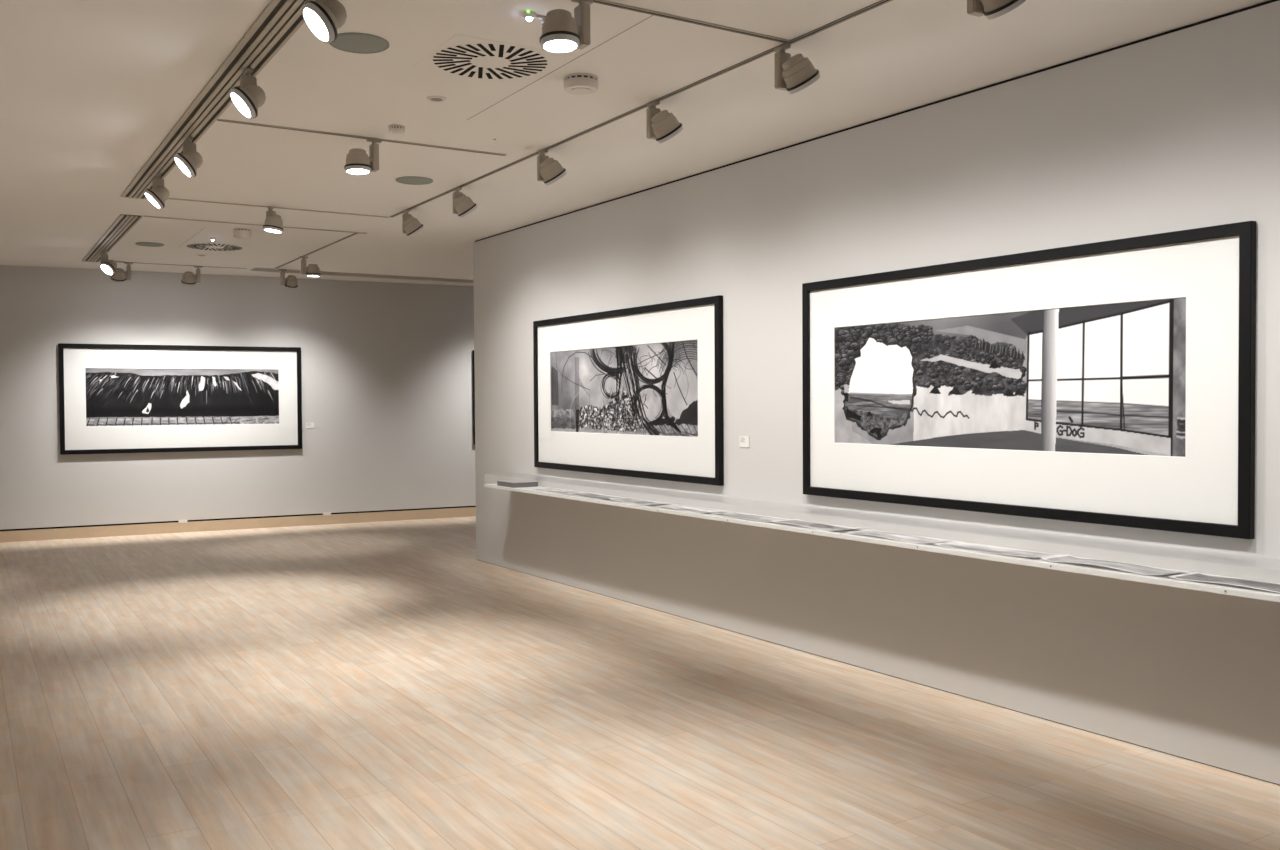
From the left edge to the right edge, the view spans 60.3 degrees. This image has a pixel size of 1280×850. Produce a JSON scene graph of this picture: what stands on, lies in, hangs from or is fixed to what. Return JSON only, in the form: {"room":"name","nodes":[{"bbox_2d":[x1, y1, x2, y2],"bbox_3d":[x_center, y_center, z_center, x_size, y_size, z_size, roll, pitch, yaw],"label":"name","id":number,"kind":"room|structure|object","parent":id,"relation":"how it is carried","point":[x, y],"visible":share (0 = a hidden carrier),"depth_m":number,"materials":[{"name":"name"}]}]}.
{"room":"museum","nodes":[
{"label":"museum","id":0,"kind":"room"},
{"bbox_2d":[0,265,475,529],"bbox_3d":[-4.603,-0.371,14.482,11.800,3.089,0.250,-1,1,-27],"label":"wall","id":1,"kind":"structure","parent":0,"point":[387,367],"depth_m":14.21,"materials":[{"name":"grey paint"}]},
{"bbox_2d":[58,343,301,454],"bbox_3d":[-5.672,-0.330,13.764,2.800,1.325,0.038,-1,1,-27],"label":"framed photograph","id":2,"kind":"object","parent":1,"relation":"attached to","point":[114,398],"visible":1,"depth_m":13.73,"materials":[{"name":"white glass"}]},
{"bbox_2d":[0,506,475,542],"bbox_3d":[-4.540,1.260,14.413,11.800,0.128,0.042,-1,1,-27],"label":"baseboard","id":3,"kind":"structure","parent":1,"relation":"attached to","point":[252,523],"depth_m":14.02,"materials":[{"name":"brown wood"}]},
{"bbox_2d":[306,423,313,427],"bbox_3d":[-4.337,0.006,14.481,0.104,0.076,0.007,-1,1,-27],"label":"wall label","id":4,"kind":"object","parent":1,"relation":"attached to","point":[308,425],"visible":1,"depth_m":14.48,"materials":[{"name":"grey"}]},
{"bbox_2d":[473,350,474,444],"bbox_3d":[-1.098,-0.406,16.130,2.800,1.325,0.041,-1,1,-27],"label":"framed photograph","id":5,"kind":"object","parent":1,"relation":"attached to","point":[473,350],"visible":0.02,"depth_m":15.48,"materials":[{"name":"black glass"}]},
{"bbox_2d":[0,0,1268,285],"bbox_3d":[-0.026,-1.914,7.122,11.300,0.250,19.800,-1,1,-32],"label":"ceiling","id":6,"kind":"structure","parent":0,"point":[90,90],"depth_m":6.06,"materials":[{"name":"white paint"}]},
{"bbox_2d":[82,214,142,261],"bbox_3d":[-5.319,-1.832,11.020,0.174,0.011,3.552,-1,1,-32],"label":"ceiling vent","id":7,"kind":"object","parent":6,"relation":"in","point":[123,224],"visible":1,"depth_m":10.63,"materials":[{"name":"metal"}]},
{"bbox_2d":[100,251,116,274],"bbox_3d":[-5.606,-1.704,11.586,0.231,0.262,0.164,0,1,26],"label":"track spotlight","id":8,"kind":"object","parent":7,"relation":"hanging from","point":[107,266],"visible":1,"depth_m":11.57,"materials":[{"name":"white metal"}]},
{"bbox_2d":[135,242,163,246],"bbox_3d":[-4.998,-1.841,11.234,0.270,0.010,0.270,-1,1,-32],"label":"ceiling speaker","id":9,"kind":"object","parent":6,"relation":"attached to","point":[149,244],"visible":1,"depth_m":11.21},
{"bbox_2d":[137,243,162,245],"bbox_3d":[-4.998,-1.840,11.234,0.256,0.009,0.256,-1,1,-32],"label":"grille","id":10,"kind":"object","parent":9,"relation":"attached to","point":[140,244],"depth_m":11.21,"materials":[{"name":"grey metal"}]},
{"bbox_2d":[115,261,246,268],"bbox_3d":[-5.441,-1.875,12.912,1.591,0.006,0.027,-1,1,-30],"label":"track","id":11,"kind":"object","parent":6,"relation":"attached to","point":[115,261],"visible":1,"depth_m":12.94,"materials":[{"name":"metal"}]},
{"bbox_2d":[111,262,132,282],"bbox_3d":[-5.946,-1.747,12.638,0.231,0.238,0.170,-1,1,-32],"label":"track spotlight","id":12,"kind":"object","parent":11,"relation":"hanging from","point":[119,276],"visible":0.97,"depth_m":12.59,"materials":[{"name":"white metal"}]},
{"bbox_2d":[181,266,201,285],"bbox_3d":[-5.295,-1.759,13.011,0.231,0.238,0.170,-1,1,-32],"label":"track spotlight","id":13,"kind":"object","parent":11,"relation":"hanging from","point":[188,278],"visible":1,"depth_m":12.96,"materials":[{"name":"white metal"}]},
{"bbox_2d":[180,241,249,251],"bbox_3d":[-4.432,-1.853,11.478,0.590,0.003,0.590,-1,1,-32],"label":"ceiling vent","id":14,"kind":"object","parent":6,"relation":"in","point":[190,245],"visible":1,"depth_m":11.44,"materials":[{"name":"white metal"}]},
{"bbox_2d":[121,0,312,198],"bbox_3d":[-1.811,-1.729,5.148,0.179,0.011,8.312,-1,1,-32],"label":"ceiling track","id":15,"kind":"object","parent":6,"relation":"in","point":[279,21],"visible":1,"depth_m":5.57,"materials":[{"name":"metal"}]},
{"bbox_2d":[144,173,169,208],"bbox_3d":[-3.381,-1.635,7.698,0.164,0.262,0.231,-1,1,-32],"label":"track spotlight","id":16,"kind":"object","parent":15,"relation":"hanging from","point":[159,194],"visible":1,"depth_m":7.65,"materials":[{"name":"white metal"}]},
{"bbox_2d":[174,136,202,177],"bbox_3d":[-2.729,-1.617,6.644,0.163,0.261,0.231,-1,1,-32],"label":"track spotlight","id":17,"kind":"object","parent":15,"relation":"hanging from","point":[190,160],"visible":1,"depth_m":6.60,"materials":[{"name":"white metal"}]},
{"bbox_2d":[229,67,265,118],"bbox_3d":[-1.888,-1.594,5.283,0.163,0.261,0.231,-1,1,-32],"label":"track spotlight","id":18,"kind":"object","parent":15,"relation":"hanging from","point":[249,97],"visible":1,"depth_m":5.24,"materials":[{"name":"white metal"}]},
{"bbox_2d":[302,0,346,42],"bbox_3d":[-1.205,-1.574,4.177,0.163,0.261,0.231,-1,1,-32],"label":"track spotlight","id":19,"kind":"object","parent":15,"relation":"hanging from","point":[323,18],"visible":1,"depth_m":4.12,"materials":[{"name":"white metal"}]},
{"bbox_2d":[233,228,251,238],"bbox_3d":[-3.720,-1.789,10.308,0.160,0.089,0.160,-1,1,-32],"label":"smoke detector","id":20,"kind":"object","parent":6,"relation":"attached to","point":[238,233],"visible":1,"depth_m":10.25,"materials":[{"name":"white plastic"}]},
{"bbox_2d":[144,216,366,233],"bbox_3d":[-3.466,-1.828,10.077,1.970,0.006,0.026,-1,1,-32],"label":"track","id":21,"kind":"object","parent":6,"relation":"attached to","point":[144,216],"visible":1,"depth_m":9.99,"materials":[{"name":"metal"}]},
{"bbox_2d":[168,198,387,217],"bbox_3d":[-3.041,-1.811,9.175,1.945,0.006,0.026,-1,1,-32],"label":"track","id":22,"kind":"object","parent":6,"relation":"attached to","point":[168,198],"visible":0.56,"depth_m":9.18,"materials":[{"name":"metal"}]},
{"bbox_2d":[263,206,283,232],"bbox_3d":[-3.038,-1.698,9.097,0.163,0.222,0.231,-1,1,-32],"label":"track spotlight","id":23,"kind":"object","parent":22,"relation":"hanging from","point":[273,222],"visible":1,"depth_m":9.03,"materials":[{"name":"white metal"}]},
{"bbox_2d":[276,233,357,267],"bbox_3d":[-3.549,-1.866,11.923,0.030,0.006,3.170,-1,1,-32],"label":"track","id":24,"kind":"object","parent":6,"relation":"attached to","point":[344,238],"visible":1,"depth_m":11.61,"materials":[{"name":"metal"}]},
{"bbox_2d":[278,269,297,288],"bbox_3d":[-4.282,-1.772,13.409,0.231,0.239,0.172,-1,1,-32],"label":"track spotlight","id":25,"kind":"object","parent":24,"relation":"attached to","point":[290,282],"visible":1,"depth_m":13.36,"materials":[{"name":"white metal"}]},
{"bbox_2d":[299,256,320,276],"bbox_3d":[-3.677,-1.764,12.277,0.231,0.215,0.164,-1,1,-32],"label":"track spotlight","id":26,"kind":"object","parent":24,"relation":"hanging from","point":[312,270],"visible":1,"depth_m":12.23,"materials":[{"name":"white metal"}]},
{"bbox_2d":[329,32,388,53],"bbox_3d":[-1.276,-1.732,5.001,0.270,0.010,0.270,-1,1,-32],"label":"ceiling speaker","id":27,"kind":"object","parent":6,"relation":"attached to","point":[353,42],"visible":0.93,"depth_m":4.99},
{"bbox_2d":[217,119,506,155],"bbox_3d":[-1.659,-1.770,6.809,1.810,0.006,0.034,-1,1,-32],"label":"track","id":28,"kind":"object","parent":6,"relation":"attached to","point":[222,120],"visible":1,"depth_m":6.74,"materials":[{"name":"metal"}]},
{"bbox_2d":[344,138,381,174],"bbox_3d":[-1.704,-1.659,6.780,0.231,0.216,0.164,-1,1,-32],"label":"track spotlight","id":29,"kind":"object","parent":28,"relation":"hanging from","point":[358,162],"visible":1,"depth_m":6.74,"materials":[{"name":"white metal"}]},
{"bbox_2d":[388,124,404,133],"bbox_3d":[-1.440,-1.748,6.522,0.096,0.040,0.096,-1,1,-32],"label":"smoke detector","id":30,"kind":"object","parent":6,"relation":"attached to","point":[394,128],"visible":1,"depth_m":6.49,"materials":[{"name":"white plastic"}]},
{"bbox_2d":[396,176,432,184],"bbox_3d":[-1.657,-1.795,8.091,0.270,0.010,0.270,-1,1,-32],"label":"ceiling speaker","id":31,"kind":"object","parent":6,"relation":"attached to","point":[412,180],"visible":1,"depth_m":8.07},
{"bbox_2d":[397,178,431,183],"bbox_3d":[-1.657,-1.794,8.091,0.256,0.009,0.256,-1,1,-32],"label":"grille","id":32,"kind":"object","parent":31,"relation":"attached to","point":[401,180],"depth_m":8.08,"materials":[{"name":"grey metal"}]},
{"bbox_2d":[427,96,445,101],"bbox_3d":[-1.094,-1.752,5.924,0.104,0.010,0.104,-1,1,-32],"label":"ceiling sensor","id":33,"kind":"object","parent":6,"relation":"attached to","point":[430,98],"visible":1,"depth_m":5.91,"materials":[{"name":"white plastic"}]},
{"bbox_2d":[410,34,572,85],"bbox_3d":[-0.719,-1.745,5.298,0.590,0.003,0.590,-1,1,-32],"label":"ceiling vent","id":34,"kind":"object","parent":6,"relation":"in","point":[465,56],"visible":1,"depth_m":5.27,"materials":[{"name":"white metal"}]},
{"bbox_2d":[523,10,545,22],"bbox_3d":[-0.411,-1.717,4.670,0.178,0.036,0.069,-1,1,-32],"label":"recessed light","id":35,"kind":"object","parent":6,"relation":"in","point":[529,15],"visible":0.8,"depth_m":4.63,"materials":[{"name":"white plastic"}]},
{"bbox_2d":[467,15,652,119],"bbox_3d":[-0.473,-1.753,5.526,0.003,0.003,2.010,-1,1,-32],"label":"trim","id":36,"kind":"structure","parent":6,"relation":"attached to","point":[652,15],"depth_m":5.33,"materials":[{"name":"beige metal"}]},
{"bbox_2d":[563,73,597,94],"bbox_3d":[-0.298,-1.722,5.570,0.176,0.066,0.176,-1,1,-32],"label":"smoke detector","id":37,"kind":"object","parent":6,"relation":"attached to","point":[574,83],"visible":1,"depth_m":5.51,"materials":[{"name":"white plastic"}]},
{"bbox_2d":[390,0,892,217],"bbox_3d":[-0.032,-1.766,6.192,0.034,0.006,8.220,-1,1,-32],"label":"track","id":38,"kind":"object","parent":6,"relation":"attached to","point":[881,2],"visible":1,"depth_m":5.75,"materials":[{"name":"metal"}]},
{"bbox_2d":[402,210,423,236],"bbox_3d":[-1.914,-1.698,9.294,0.177,0.242,0.218,-1,1,-15],"label":"track spotlight","id":39,"kind":"object","parent":38,"relation":"hanging from","point":[411,225],"visible":1,"depth_m":9.21,"materials":[{"name":"white metal"}]},
{"bbox_2d":[453,187,476,217],"bbox_3d":[-1.325,-1.681,8.342,0.177,0.242,0.218,-1,1,-15],"label":"track spotlight","id":40,"kind":"object","parent":38,"relation":"hanging from","point":[463,205],"visible":1,"depth_m":8.26,"materials":[{"name":"white metal"}]},
{"bbox_2d":[537,150,566,185],"bbox_3d":[-0.568,-1.660,7.117,0.177,0.242,0.218,-1,1,-15],"label":"track spotlight","id":41,"kind":"object","parent":38,"relation":"hanging from","point":[549,170],"visible":1,"depth_m":7.04,"materials":[{"name":"white metal"}]},
{"bbox_2d":[646,101,682,143],"bbox_3d":[0.136,-1.641,5.977,0.177,0.242,0.218,-1,1,-15],"label":"track spotlight","id":42,"kind":"object","parent":38,"relation":"hanging from","point":[663,125],"visible":1,"depth_m":5.90,"materials":[{"name":"white metal"}]},
{"bbox_2d":[774,44,819,93],"bbox_3d":[0.720,-1.624,5.033,0.177,0.242,0.218,-1,1,-15],"label":"track spotlight","id":43,"kind":"object","parent":38,"relation":"hanging from","point":[793,74],"visible":1,"depth_m":4.96,"materials":[{"name":"white metal"}]},
{"bbox_2d":[967,0,1025,19],"bbox_3d":[1.319,-1.607,4.063,0.177,0.242,0.218,-1,1,-15],"label":"track spotlight","id":44,"kind":"object","parent":38,"relation":"hanging from","point":[992,9],"visible":1,"depth_m":4.01,"materials":[{"name":"white metal"}]},
{"bbox_2d":[593,0,789,42],"bbox_3d":[-0.156,-1.730,4.506,1.945,0.006,0.034,-1,1,-32],"label":"track","id":45,"kind":"object","parent":6,"relation":"attached to","point":[604,2],"visible":1,"depth_m":4.73,"materials":[{"name":"metal"}]},
{"bbox_2d":[539,0,592,52],"bbox_3d":[-0.292,-1.618,4.419,0.231,0.218,0.164,-1,1,-32],"label":"track spotlight","id":46,"kind":"object","parent":45,"relation":"hanging from","point":[561,32],"visible":1,"depth_m":4.38,"materials":[{"name":"white metal"}]},
{"bbox_2d":[0,516,1279,849],"bbox_3d":[-0.006,1.509,7.194,11.300,0.120,19.800,-1,1,-32],"label":"floor","id":47,"kind":"structure","parent":0,"point":[384,685],"depth_m":5.34,"materials":[{"name":"brown wood"}]},
{"bbox_2d":[473,0,1279,784],"bbox_3d":[2.262,-0.141,5.398,0.340,3.218,14.019,-1,1,-33],"label":"wall","id":48,"kind":"structure","parent":0,"point":[1179,130],"depth_m":6.06,"materials":[{"name":"grey paint"}]},
{"bbox_2d":[533,295,723,485],"bbox_3d":[-0.193,-0.259,8.851,0.039,1.325,2.800,-1,1,-33],"label":"framed photograph","id":49,"kind":"object","parent":48,"relation":"attached to","point":[637,392],"visible":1,"depth_m":8.62,"materials":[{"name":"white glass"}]},
{"bbox_2d":[739,436,748,446],"bbox_3d":[0.710,0.114,7.494,0.007,0.076,0.104,-1,1,-33],"label":"wall label","id":50,"kind":"object","parent":48,"relation":"attached to","point":[743,440],"visible":1,"depth_m":7.49,"materials":[{"name":"grey paper"}]},
{"bbox_2d":[475,0,1278,241],"bbox_3d":[2.255,-1.757,5.360,0.316,0.016,14.009,-1,1,-33],"label":"trim","id":51,"kind":"structure","parent":48,"relation":"attached to","point":[1269,1],"depth_m":5.92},
{"bbox_2d":[483,561,1278,784],"bbox_3d":[2.274,1.470,5.428,0.324,0.005,14.009,-1,1,-33],"label":"trim","id":52,"kind":"structure","parent":48,"relation":"attached to","point":[483,561],"depth_m":5.96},
{"bbox_2d":[484,484,1279,602],"bbox_3d":[0.926,0.580,6.898,0.302,0.136,8.350,-1,1,-33],"label":"display shelf","id":53,"kind":"object","parent":48,"relation":"attached to","point":[1088,569],"visible":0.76,"depth_m":5.57,"materials":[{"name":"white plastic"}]},
{"bbox_2d":[497,480,537,487],"bbox_3d":[-1.119,0.536,10.061,0.244,0.043,0.344,-1,1,-33],"label":"book","id":54,"kind":"object","parent":53,"relation":"on","point":[507,483],"visible":1,"depth_m":9.96,"materials":[{"name":"paper"}]},
{"bbox_2d":[533,488,584,493],"bbox_3d":[-0.684,0.564,9.395,0.215,0.007,0.640,-1,1,-33],"label":"sheet","id":55,"kind":"object","parent":53,"relation":"on","point":[553,490],"visible":0.97,"depth_m":9.40,"materials":[{"name":"white paper"}]},
{"bbox_2d":[568,492,629,498],"bbox_3d":[-0.334,0.570,8.852,0.215,0.015,0.640,-1,1,-33],"label":"sheet","id":56,"kind":"object","parent":53,"relation":"on","point":[586,494],"visible":0.98,"depth_m":8.94,"materials":[{"name":"white paper"}]},
{"bbox_2d":[609,497,675,504],"bbox_3d":[0.021,0.577,8.302,0.215,0.019,0.640,-1,1,-33],"label":"sheet","id":57,"kind":"object","parent":53,"relation":"on","point":[631,500],"visible":1,"depth_m":8.38,"materials":[{"name":"white paper"}]},
{"bbox_2d":[657,504,728,512],"bbox_3d":[0.376,0.590,7.751,0.215,0.011,0.640,-1,1,-33],"label":"sheet","id":58,"kind":"object","parent":53,"relation":"on","point":[679,507],"visible":1,"depth_m":7.75,"materials":[{"name":"white paper"}]},
{"bbox_2d":[712,512,788,521],"bbox_3d":[0.731,0.602,7.201,0.215,0.007,0.640,-1,1,-33],"label":"sheet","id":59,"kind":"object","parent":53,"relation":"on","point":[727,514],"visible":0.92,"depth_m":7.24,"materials":[{"name":"white paper"}]},
{"bbox_2d":[773,519,863,530],"bbox_3d":[1.083,0.605,6.654,0.215,0.020,0.640,-1,1,-33],"label":"sheet","id":60,"kind":"object","parent":53,"relation":"on","point":[814,525],"visible":1,"depth_m":6.68,"materials":[{"name":"white paper"}]},
{"bbox_2d":[848,530,956,542],"bbox_3d":[1.443,0.618,6.095,0.215,0.014,0.640,-1,1,-33],"label":"sheet","id":61,"kind":"object","parent":53,"relation":"on","point":[896,536],"visible":1,"depth_m":6.09,"materials":[{"name":"white paper"}]},
{"bbox_2d":[933,541,1063,557],"bbox_3d":[1.796,0.628,5.549,0.215,0.012,0.640,-1,1,-33],"label":"sheet","id":62,"kind":"object","parent":53,"relation":"on","point":[961,545],"visible":1,"depth_m":5.56,"materials":[{"name":"white paper"}]},
{"bbox_2d":[1041,554,1191,574],"bbox_3d":[2.153,0.633,4.994,0.215,0.018,0.640,-1,1,-33],"label":"sheet","id":63,"kind":"object","parent":53,"relation":"on","point":[1134,568],"visible":1,"depth_m":4.98,"materials":[{"name":"white paper"}]},
{"bbox_2d":[1169,572,1279,592],"bbox_3d":[2.500,0.646,4.456,0.215,0.012,0.640,-1,1,-33],"label":"sheet","id":64,"kind":"object","parent":53,"relation":"on","point":[1193,576],"visible":1,"depth_m":4.54,"materials":[{"name":"white paper"}]},
{"bbox_2d":[802,221,1255,538],"bbox_3d":[1.796,-0.206,5.767,0.039,1.325,2.800,-1,1,-33],"label":"framed photograph","id":65,"kind":"object","parent":48,"relation":"attached to","point":[1112,382],"visible":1,"depth_m":5.41,"materials":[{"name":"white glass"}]}
]}

